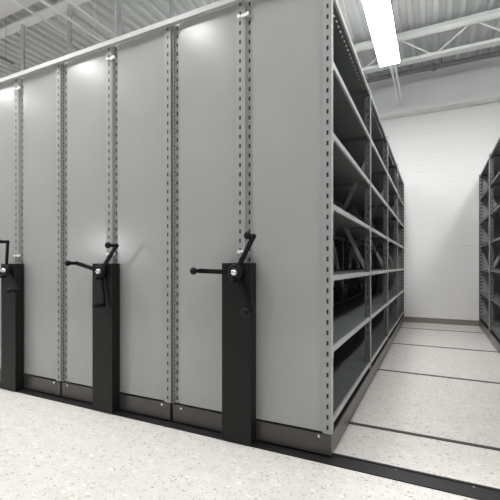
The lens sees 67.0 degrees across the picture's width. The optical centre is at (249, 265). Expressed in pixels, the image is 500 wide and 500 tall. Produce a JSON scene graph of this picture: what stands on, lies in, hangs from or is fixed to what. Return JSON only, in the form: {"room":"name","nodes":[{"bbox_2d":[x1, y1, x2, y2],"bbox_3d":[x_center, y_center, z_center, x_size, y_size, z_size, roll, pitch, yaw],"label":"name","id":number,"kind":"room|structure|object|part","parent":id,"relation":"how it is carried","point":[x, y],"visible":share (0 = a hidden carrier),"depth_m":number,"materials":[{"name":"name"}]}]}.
{"room":"archive storage room","nodes":[
{"label":"archive storage room","id":0,"kind":"room"},
{"bbox_2d":[0,322,499,499],"bbox_3d":[-0.733,0.990,0.779,16.000,0.120,12.760,0,0,26],"label":"floor","id":1,"kind":"structure","parent":0,"point":[50,450],"depth_m":1.94,"materials":[{"name":"tile"}]},
{"bbox_2d":[0,64,64,395],"bbox_3d":[-0.721,-0.254,4.988,0.952,2.356,5.088,0,0,26],"label":"shelving unit","id":2,"kind":"object","parent":1,"relation":"on","point":[30,105],"visible":0.2,"depth_m":2.79,"materials":[{"name":"grey paint"}]},
{"bbox_3d":[-1.953,-0.310,2.970,0.390,2.237,0.014,0,0,26],"label":"panel","id":3,"kind":"part","parent":2,"relation":"part of","materials":[{"name":"grey paint"}]},
{"bbox_3d":[-1.782,-0.088,2.770,0.050,0.195,0.023,0,0,26],"label":"crank arm","id":4,"kind":"part","parent":2,"relation":"part of","materials":[{"name":"black plastic"}]},
{"bbox_3d":[-1.678,0.176,2.667,0.039,0.039,0.077,0,0,26],"label":"knob","id":5,"kind":"part","parent":2,"relation":"part of","materials":[{"name":"black plastic"}]},
{"bbox_3d":[-1.714,0.119,2.737,0.155,0.142,0.019,0,0,28],"label":"crank arm","id":6,"kind":"part","parent":2,"relation":"part of","materials":[{"name":"black plastic"}]},
{"bbox_3d":[-0.681,0.830,5.058,0.909,0.010,4.872,0,0,26],"label":"deck plate","id":7,"kind":"part","parent":2,"relation":"part of","materials":[{"name":"black metal"}]},
{"bbox_3d":[-1.750,0.866,2.860,0.937,0.097,0.012,0,0,26],"label":"kick plate","id":8,"kind":"part","parent":2,"relation":"part of","materials":[{"name":"grey paint"}]},
{"bbox_3d":[-1.527,-0.310,2.763,0.390,2.237,0.014,0,0,26],"label":"panel","id":9,"kind":"part","parent":2,"relation":"part of","materials":[{"name":"grey paint"}]},
{"bbox_2d":[61,26,341,419],"bbox_3d":[0.139,-0.254,4.569,0.952,2.356,5.088,0,0,26],"label":"shelving unit","id":10,"kind":"object","parent":1,"relation":"on","point":[116,101],"visible":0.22,"depth_m":2.40,"materials":[{"name":"grey paint"}]},
{"bbox_3d":[-1.141,-0.015,2.405,0.039,0.039,0.077,0,0,26],"label":"knob","id":11,"kind":"part","parent":10,"relation":"part of","materials":[{"name":"black plastic"}]},
{"bbox_3d":[-1.046,0.006,2.412,0.192,0.069,0.018,0,0,24],"label":"crank arm","id":12,"kind":"part","parent":10,"relation":"part of","materials":[{"name":"black plastic"}]},
{"bbox_3d":[-1.093,-0.310,2.551,0.390,2.237,0.014,0,0,26],"label":"panel","id":13,"kind":"part","parent":10,"relation":"part of","materials":[{"name":"grey paint"}]},
{"bbox_3d":[-0.925,0.243,2.300,0.039,0.039,0.077,0,0,26],"label":"knob","id":14,"kind":"part","parent":10,"relation":"part of","materials":[{"name":"black plastic"}]},
{"bbox_3d":[-0.917,0.159,2.350,0.056,0.194,0.023,0,0,26],"label":"crank arm","id":15,"kind":"part","parent":10,"relation":"part of","materials":[{"name":"black plastic"}]},
{"bbox_3d":[-0.831,-0.120,2.255,0.039,0.039,0.077,0,0,26],"label":"knob","id":16,"kind":"part","parent":10,"relation":"part of","materials":[{"name":"black plastic"}]},
{"bbox_3d":[-0.862,-0.056,2.323,0.142,0.155,0.019,0,0,28],"label":"crank arm","id":17,"kind":"part","parent":10,"relation":"part of","materials":[{"name":"black plastic"}]},
{"bbox_3d":[0.180,0.830,4.639,0.909,0.010,4.872,0,0,26],"label":"deck plate","id":18,"kind":"part","parent":10,"relation":"part of","materials":[{"name":"black metal"}]},
{"bbox_3d":[-0.890,0.866,2.442,0.937,0.097,0.012,0,0,26],"label":"kick plate","id":19,"kind":"part","parent":10,"relation":"part of","materials":[{"name":"grey paint"}]},
{"bbox_2d":[0,0,246,84],"bbox_3d":[-1.342,-1.421,2.636,3.880,0.030,0.026,0,0,26],"label":"rail","id":20,"kind":"object","parent":10,"relation":"attached to","point":[221,4],"visible":1,"depth_m":2.34,"materials":[{"name":"grey metal"}]},
{"bbox_3d":[-0.666,-0.310,2.344,0.390,2.237,0.014,0,0,26],"label":"panel","id":21,"kind":"part","parent":10,"relation":"part of","materials":[{"name":"grey paint"}]},
{"bbox_3d":[0.596,0.866,4.437,0.012,0.097,4.874,0,0,26],"label":"rail","id":22,"kind":"part","parent":10,"relation":"part of","materials":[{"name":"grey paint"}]},
{"bbox_3d":[1.457,-0.267,6.722,0.372,2.157,0.008,0,0,26],"label":"panel","id":23,"kind":"part","parent":10,"relation":"part of","materials":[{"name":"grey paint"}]},
{"bbox_2d":[0,383,499,499],"bbox_3d":[-0.112,0.925,2.055,15.000,0.008,0.107,0,0,26],"label":"floor track","id":24,"kind":"object","parent":1,"relation":"on","point":[449,485],"visible":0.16,"depth_m":1.78,"materials":[{"name":"black metal"}]},
{"bbox_2d":[172,0,403,455],"bbox_3d":[1.000,-0.254,4.151,0.952,2.356,5.088,0,0,26],"label":"shelving unit","id":25,"kind":"object","parent":1,"relation":"on","point":[281,159],"visible":1,"depth_m":2.03,"materials":[{"name":"grey paint"}]},
{"bbox_3d":[-0.286,0.029,1.989,0.039,0.039,0.077,0,0,26],"label":"knob","id":26,"kind":"part","parent":25,"relation":"part of","materials":[{"name":"black plastic"}]},
{"bbox_3d":[-0.232,-0.310,2.133,0.390,2.237,0.014,0,0,26],"label":"panel","id":27,"kind":"part","parent":25,"relation":"part of","materials":[{"name":"grey paint"}]},
{"bbox_3d":[-0.189,0.031,1.995,0.196,0.032,0.018,0,0,24],"label":"crank arm","id":28,"kind":"part","parent":25,"relation":"part of","materials":[{"name":"black plastic"}]},
{"bbox_3d":[-0.028,0.148,1.917,0.103,0.181,0.019,0,0,29],"label":"crank arm","id":29,"kind":"part","parent":25,"relation":"part of","materials":[{"name":"black plastic"}]},
{"bbox_3d":[-0.014,0.225,1.857,0.039,0.039,0.077,0,0,26],"label":"knob","id":30,"kind":"part","parent":25,"relation":"part of","materials":[{"name":"black plastic"}]},
{"bbox_3d":[-0.021,-0.071,1.913,0.114,0.176,0.019,0,0,29],"label":"crank arm","id":31,"kind":"part","parent":25,"relation":"part of","materials":[{"name":"black plastic"}]},
{"bbox_3d":[-0.003,-0.146,1.851,0.039,0.039,0.077,0,0,26],"label":"knob","id":32,"kind":"part","parent":25,"relation":"part of","materials":[{"name":"black plastic"}]},
{"bbox_3d":[-0.029,0.866,2.023,0.937,0.097,0.012,0,0,26],"label":"kick plate","id":33,"kind":"part","parent":25,"relation":"part of","materials":[{"name":"grey paint"}]},
{"bbox_3d":[0.194,-0.310,1.925,0.390,2.237,0.014,0,0,26],"label":"panel","id":34,"kind":"part","parent":25,"relation":"part of","materials":[{"name":"grey paint"}]},
{"bbox_3d":[1.040,0.830,4.220,0.909,0.010,4.872,0,0,26],"label":"deck plate","id":35,"kind":"part","parent":25,"relation":"part of","materials":[{"name":"black metal"}]},
{"bbox_3d":[1.105,-0.290,4.890,0.452,0.028,1.212,0,0,26],"label":"shelf","id":36,"kind":"part","parent":25,"relation":"part of","materials":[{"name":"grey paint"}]},
{"bbox_3d":[1.105,0.413,4.890,0.452,0.028,1.212,0,0,26],"label":"shelf","id":37,"kind":"part","parent":25,"relation":"part of","materials":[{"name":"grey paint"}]},
{"bbox_3d":[0.464,0.061,2.488,0.452,0.028,1.212,0,0,26],"label":"shelf","id":38,"kind":"part","parent":25,"relation":"part of","materials":[{"name":"grey metal"}]},
{"bbox_3d":[0.464,-0.642,2.488,0.452,0.028,1.212,0,0,26],"label":"shelf","id":39,"kind":"part","parent":25,"relation":"part of","materials":[{"name":"grey metal"}]},
{"bbox_3d":[0.464,-1.345,2.488,0.452,0.028,1.212,0,0,26],"label":"shelf","id":40,"kind":"part","parent":25,"relation":"part of","materials":[{"name":"grey metal"}]},
{"bbox_3d":[0.464,-0.993,2.488,0.452,0.028,1.212,0,0,26],"label":"shelf","id":41,"kind":"part","parent":25,"relation":"part of","materials":[{"name":"grey metal"}]},
{"bbox_3d":[0.464,-0.290,2.488,0.452,0.028,1.212,0,0,26],"label":"shelf","id":42,"kind":"part","parent":25,"relation":"part of","materials":[{"name":"grey metal"}]},
{"bbox_3d":[0.464,0.413,2.488,0.452,0.028,1.212,0,0,26],"label":"shelf","id":43,"kind":"part","parent":25,"relation":"part of","materials":[{"name":"grey metal"}]},
{"bbox_3d":[0.464,0.764,2.488,0.452,0.028,1.212,0,0,26],"label":"shelf","id":44,"kind":"part","parent":25,"relation":"part of","materials":[{"name":"grey metal"}]},
{"bbox_3d":[1.638,0.413,5.987,0.452,0.028,1.212,0,0,26],"label":"shelf","id":45,"kind":"part","parent":25,"relation":"part of","materials":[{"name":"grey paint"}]},
{"bbox_3d":[0.997,0.061,3.585,0.452,0.028,1.212,0,0,26],"label":"shelf","id":46,"kind":"part","parent":25,"relation":"part of","materials":[{"name":"grey metal"}]},
{"bbox_3d":[1.891,-0.267,6.511,0.372,2.157,0.008,0,0,26],"label":"panel","id":47,"kind":"part","parent":25,"relation":"part of","materials":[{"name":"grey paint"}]},
{"bbox_3d":[0.997,-0.642,3.585,0.452,0.028,1.212,0,0,26],"label":"shelf","id":48,"kind":"part","parent":25,"relation":"part of","materials":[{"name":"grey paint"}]},
{"bbox_3d":[0.997,0.413,3.585,0.452,0.028,1.212,0,0,26],"label":"shelf","id":49,"kind":"part","parent":25,"relation":"part of","materials":[{"name":"grey metal"}]},
{"bbox_3d":[0.997,0.764,3.585,0.452,0.028,1.212,0,0,26],"label":"shelf","id":50,"kind":"part","parent":25,"relation":"part of","materials":[{"name":"grey metal"}]},
{"bbox_3d":[0.997,-0.290,3.585,0.452,0.028,1.212,0,0,26],"label":"shelf","id":51,"kind":"part","parent":25,"relation":"part of","materials":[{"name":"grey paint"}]},
{"bbox_3d":[0.997,-0.993,3.585,0.452,0.028,1.212,0,0,26],"label":"shelf","id":52,"kind":"part","parent":25,"relation":"part of","materials":[{"name":"grey metal"}]},
{"bbox_3d":[1.456,0.866,4.018,0.012,0.097,4.874,0,0,26],"label":"rail","id":53,"kind":"part","parent":25,"relation":"part of","materials":[{"name":"grey metal"}]},
{"bbox_3d":[0.997,-1.345,3.585,0.452,0.028,1.212,0,0,26],"label":"shelf","id":54,"kind":"part","parent":25,"relation":"part of","materials":[{"name":"grey metal"}]},
{"bbox_3d":[1.531,0.061,4.682,0.452,0.028,1.212,0,0,26],"label":"shelf","id":55,"kind":"part","parent":25,"relation":"part of","materials":[{"name":"grey metal"}]},
{"bbox_3d":[1.531,-0.642,4.682,0.452,0.028,1.212,0,0,26],"label":"shelf","id":56,"kind":"part","parent":25,"relation":"part of","materials":[{"name":"grey metal"}]},
{"bbox_3d":[1.531,-0.290,4.682,0.452,0.028,1.212,0,0,26],"label":"shelf","id":57,"kind":"part","parent":25,"relation":"part of","materials":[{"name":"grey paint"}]},
{"bbox_3d":[1.531,0.413,4.682,0.452,0.028,1.212,0,0,26],"label":"shelf","id":58,"kind":"part","parent":25,"relation":"part of","materials":[{"name":"grey metal"}]},
{"bbox_3d":[1.531,0.764,4.682,0.452,0.028,1.212,0,0,26],"label":"shelf","id":59,"kind":"part","parent":25,"relation":"part of","materials":[{"name":"grey metal"}]},
{"bbox_3d":[1.531,-0.993,4.682,0.452,0.028,1.212,0,0,26],"label":"shelf","id":60,"kind":"part","parent":25,"relation":"part of","materials":[{"name":"grey metal"}]},
{"bbox_3d":[2.065,-0.642,5.779,0.452,0.028,1.212,0,0,26],"label":"shelf","id":61,"kind":"part","parent":25,"relation":"part of","materials":[{"name":"grey metal"}]},
{"bbox_3d":[1.531,-1.345,4.682,0.452,0.028,1.212,0,0,26],"label":"shelf","id":62,"kind":"part","parent":25,"relation":"part of","materials":[{"name":"grey metal"}]},
{"bbox_3d":[2.065,0.413,5.779,0.452,0.028,1.212,0,0,26],"label":"shelf","id":63,"kind":"part","parent":25,"relation":"part of","materials":[{"name":"grey metal"}]},
{"bbox_3d":[2.065,-0.290,5.779,0.452,0.028,1.212,0,0,26],"label":"shelf","id":64,"kind":"part","parent":25,"relation":"part of","materials":[{"name":"grey metal"}]},
{"bbox_3d":[2.065,0.764,5.779,0.452,0.028,1.212,0,0,26],"label":"shelf","id":65,"kind":"part","parent":25,"relation":"part of","materials":[{"name":"grey metal"}]},
{"bbox_3d":[2.318,-0.267,6.303,0.372,2.157,0.008,0,0,26],"label":"panel","id":66,"kind":"part","parent":25,"relation":"part of","materials":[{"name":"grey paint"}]},
{"bbox_3d":[2.065,-0.993,5.779,0.452,0.028,1.212,0,0,26],"label":"shelf","id":67,"kind":"part","parent":25,"relation":"part of","materials":[{"name":"grey metal"}]},
{"bbox_3d":[2.065,-1.345,5.779,0.452,0.028,1.212,0,0,26],"label":"shelf","id":68,"kind":"part","parent":25,"relation":"part of","materials":[{"name":"grey metal"}]},
{"bbox_2d":[349,422,499,450],"bbox_3d":[0.092,0.928,2.474,15.000,0.002,0.030,0,0,26],"label":"floor track","id":69,"kind":"object","parent":1,"relation":"on","point":[353,423],"visible":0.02,"depth_m":2.05,"materials":[{"name":"grey metal"}]},
{"bbox_2d":[378,369,499,383],"bbox_3d":[0.650,0.928,3.621,15.000,0.002,0.030,0,0,26],"label":"floor track","id":70,"kind":"object","parent":1,"relation":"on","point":[378,369],"visible":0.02,"depth_m":3.16,"materials":[{"name":"grey metal"}]},
{"bbox_2d":[401,327,479,332],"bbox_3d":[1.761,0.928,5.905,15.000,0.002,0.030,0,0,26],"label":"floor track","id":71,"kind":"object","parent":1,"relation":"on","point":[401,327],"visible":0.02,"depth_m":5.39,"materials":[{"name":"grey metal"}]},
{"bbox_2d":[393,343,495,351],"bbox_3d":[1.206,0.928,4.763,15.000,0.002,0.030,0,0,26],"label":"floor track","id":72,"kind":"object","parent":1,"relation":"on","point":[393,343],"visible":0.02,"depth_m":4.27,"materials":[{"name":"grey metal"}]},
{"bbox_2d":[479,137,499,352],"bbox_3d":[2.794,-0.254,3.278,0.952,2.356,5.088,0,0,26],"label":"shelving unit","id":73,"kind":"object","parent":1,"relation":"on","point":[489,178],"visible":1,"depth_m":5.40,"materials":[{"name":"grey paint"}]},
{"bbox_3d":[2.418,0.866,3.550,0.012,0.097,4.874,0,0,26],"label":"rail","id":74,"kind":"part","parent":73,"relation":"part of","materials":[{"name":"grey metal"}]},
{"bbox_3d":[3.432,-1.345,5.114,0.452,0.028,1.212,0,0,26],"label":"shelf","id":75,"kind":"part","parent":73,"relation":"part of","materials":[{"name":"grey metal"}]},
{"bbox_3d":[3.432,-0.993,5.114,0.452,0.028,1.212,0,0,26],"label":"shelf","id":76,"kind":"part","parent":73,"relation":"part of","materials":[{"name":"grey metal"}]},
{"bbox_3d":[3.432,-0.642,5.114,0.452,0.028,1.212,0,0,26],"label":"shelf","id":77,"kind":"part","parent":73,"relation":"part of","materials":[{"name":"grey metal"}]},
{"bbox_3d":[3.432,-0.290,5.114,0.452,0.028,1.212,0,0,26],"label":"shelf","id":78,"kind":"part","parent":73,"relation":"part of","materials":[{"name":"grey metal"}]},
{"bbox_3d":[3.432,0.413,5.114,0.452,0.028,1.212,0,0,26],"label":"shelf","id":79,"kind":"part","parent":73,"relation":"part of","materials":[{"name":"grey metal"}]},
{"bbox_3d":[3.432,0.764,5.114,0.452,0.028,1.212,0,0,26],"label":"shelf","id":80,"kind":"part","parent":73,"relation":"part of","materials":[{"name":"grey metal"}]},
{"bbox_3d":[2.834,0.830,3.347,0.909,0.010,4.872,0,0,26],"label":"deck plate","id":81,"kind":"part","parent":73,"relation":"part of","materials":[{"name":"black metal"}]},
{"bbox_3d":[3.685,-0.267,5.638,0.372,2.157,0.008,0,0,26],"label":"panel","id":82,"kind":"part","parent":73,"relation":"part of","materials":[{"name":"grey paint"}]},
{"bbox_3d":[2.898,-1.345,4.017,0.452,0.028,1.212,0,0,26],"label":"shelf","id":83,"kind":"part","parent":73,"relation":"part of","materials":[{"name":"grey metal"}]},
{"bbox_3d":[2.898,-0.993,4.017,0.452,0.028,1.212,0,0,26],"label":"shelf","id":84,"kind":"part","parent":73,"relation":"part of","materials":[{"name":"grey metal"}]},
{"bbox_3d":[2.898,-0.642,4.017,0.452,0.028,1.212,0,0,26],"label":"shelf","id":85,"kind":"part","parent":73,"relation":"part of","materials":[{"name":"grey metal"}]},
{"bbox_3d":[2.898,-0.290,4.017,0.452,0.028,1.212,0,0,26],"label":"shelf","id":86,"kind":"part","parent":73,"relation":"part of","materials":[{"name":"grey metal"}]},
{"bbox_3d":[2.898,0.061,4.017,0.452,0.028,1.212,0,0,26],"label":"shelf","id":87,"kind":"part","parent":73,"relation":"part of","materials":[{"name":"grey metal"}]},
{"bbox_3d":[2.898,0.413,4.017,0.452,0.028,1.212,0,0,26],"label":"shelf","id":88,"kind":"part","parent":73,"relation":"part of","materials":[{"name":"grey metal"}]},
{"bbox_3d":[2.898,0.764,4.017,0.452,0.028,1.212,0,0,26],"label":"shelf","id":89,"kind":"part","parent":73,"relation":"part of","materials":[{"name":"grey metal"}]},
{"bbox_2d":[0,0,499,79],"bbox_3d":[-0.710,-3.198,0.768,16.050,0.056,12.760,0,0,26],"label":"ceiling","id":90,"kind":"structure","parent":0,"point":[44,43],"depth_m":5.05,"materials":[{"name":"paint"}]},
{"bbox_2d":[0,56,14,64],"bbox_3d":[-3.165,-2.877,4.626,0.032,0.586,0.550,0,0,26],"label":"conduit","id":91,"kind":"object","parent":90,"relation":"attached to","point":[1,57],"visible":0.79,"depth_m":4.79,"materials":[{"name":"metal"}]},
{"bbox_2d":[0,0,38,18],"bbox_3d":[-4.624,-3.140,4.096,6.100,0.051,2.520,0,0,26],"label":"ceiling panel","id":92,"kind":"object","parent":90,"relation":"attached to","point":[7,7],"visible":1,"depth_m":4.55,"materials":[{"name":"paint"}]},
{"bbox_2d":[10,0,66,34],"bbox_3d":[-2.427,-2.894,3.600,0.024,0.552,1.550,0,0,26],"label":"conduit","id":93,"kind":"object","parent":90,"relation":"attached to","point":[14,1],"visible":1,"depth_m":4.04,"materials":[{"name":"grey metal"}]},
{"bbox_2d":[0,0,89,38],"bbox_3d":[0.438,-3.112,3.185,15.800,0.114,0.110,0,0,26],"label":"ceiling beam","id":94,"kind":"structure","parent":90,"relation":"attached to","point":[47,12],"depth_m":4.69,"materials":[{"name":"grey metal"}]},
{"bbox_2d":[21,24,24,70],"bbox_3d":[-2.887,-2.227,4.808,0.047,1.654,0.048,0,0,26],"label":"pole","id":95,"kind":"object","parent":94,"relation":"hanging from","point":[22,25],"visible":0.34,"depth_m":4.79,"materials":[{"name":"grey metal"}]},
{"bbox_2d":[67,4,71,54],"bbox_3d":[-2.114,-2.227,4.432,0.047,1.654,0.048,0,0,26],"label":"pole","id":96,"kind":"object","parent":94,"relation":"hanging from","point":[69,6],"visible":0.32,"depth_m":4.42,"materials":[{"name":"grey metal"}]},
{"bbox_2d":[116,0,120,36],"bbox_3d":[-1.421,-2.227,4.095,0.047,1.654,0.048,0,0,26],"label":"pole","id":97,"kind":"object","parent":94,"relation":"hanging from","point":[118,2],"visible":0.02,"depth_m":4.08,"materials":[{"name":"grey metal"}]},
{"bbox_2d":[169,0,173,17],"bbox_3d":[-0.783,-2.227,3.784,0.047,1.654,0.048,0,0,26],"label":"pole","id":98,"kind":"object","parent":94,"relation":"hanging from","point":[171,2],"visible":0.02,"depth_m":3.76,"materials":[{"name":"grey metal"}]},
{"bbox_2d":[39,0,102,41],"bbox_3d":[-2.136,-2.892,3.609,0.032,0.556,1.820,0,0,26],"label":"conduit","id":99,"kind":"object","parent":90,"relation":"attached to","point":[42,1],"visible":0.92,"depth_m":4.09,"materials":[{"name":"grey metal"}]},
{"bbox_2d":[65,0,115,36],"bbox_3d":[-1.910,-2.894,3.549,0.024,0.552,1.910,0,0,26],"label":"conduit","id":100,"kind":"object","parent":90,"relation":"attached to","point":[68,1],"visible":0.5,"depth_m":4.06,"materials":[{"name":"grey metal"}]},
{"bbox_2d":[362,0,399,67],"bbox_3d":[1.257,-2.855,3.737,0.240,0.630,2.420,0,0,26],"label":"strip light","id":101,"kind":"object","parent":90,"relation":"hanging from","point":[379,16],"visible":1,"depth_m":4.10,"materials":[{"name":"glowing white diffuser"},{"name":"white paint"}]},
{"bbox_2d":[346,8,499,73],"bbox_3d":[1.508,-2.921,5.383,15.800,0.382,0.150,0,0,26],"label":"joist","id":102,"kind":"object","parent":90,"relation":"attached to","point":[481,17],"visible":0.43,"depth_m":4.89,"materials":[{"name":"grey metal"}]},
{"bbox_2d":[360,51,499,82],"bbox_3d":[1.836,-3.033,6.057,15.800,0.275,0.108,0,0,26],"label":"pipe","id":103,"kind":"object","parent":90,"relation":"hanging from","point":[434,66],"visible":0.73,"depth_m":5.57,"materials":[{"name":"metal"}]},
{"bbox_2d":[348,56,499,319],"bbox_3d":[2.103,-1.220,6.606,16.000,4.300,0.200,0,0,26],"label":"wall","id":104,"kind":"structure","parent":0,"point":[440,156],"depth_m":6.03,"materials":[{"name":"white paint"}]},
{"bbox_2d":[389,64,403,105],"bbox_3d":[2.125,-2.600,5.463,0.080,0.032,1.425,0,0,26],"label":"conduit","id":105,"kind":"object","parent":104,"relation":"attached to","point":[395,66],"visible":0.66,"depth_m":5.38,"materials":[{"name":"white metal"}]},
{"bbox_2d":[371,66,499,119],"bbox_3d":[2.015,-2.695,6.425,16.000,0.450,0.198,0,0,26],"label":"beam","id":106,"kind":"structure","parent":104,"relation":"attached to","point":[482,86],"depth_m":5.87,"materials":[{"name":"white paint"}]},
{"bbox_2d":[404,316,478,325],"bbox_3d":[2.056,0.887,6.510,16.000,0.085,0.011,0,0,26],"label":"baseboard","id":107,"kind":"structure","parent":104,"relation":"attached to","point":[406,319],"depth_m":6.02,"materials":[{"name":"grey plastic"}]}
]}

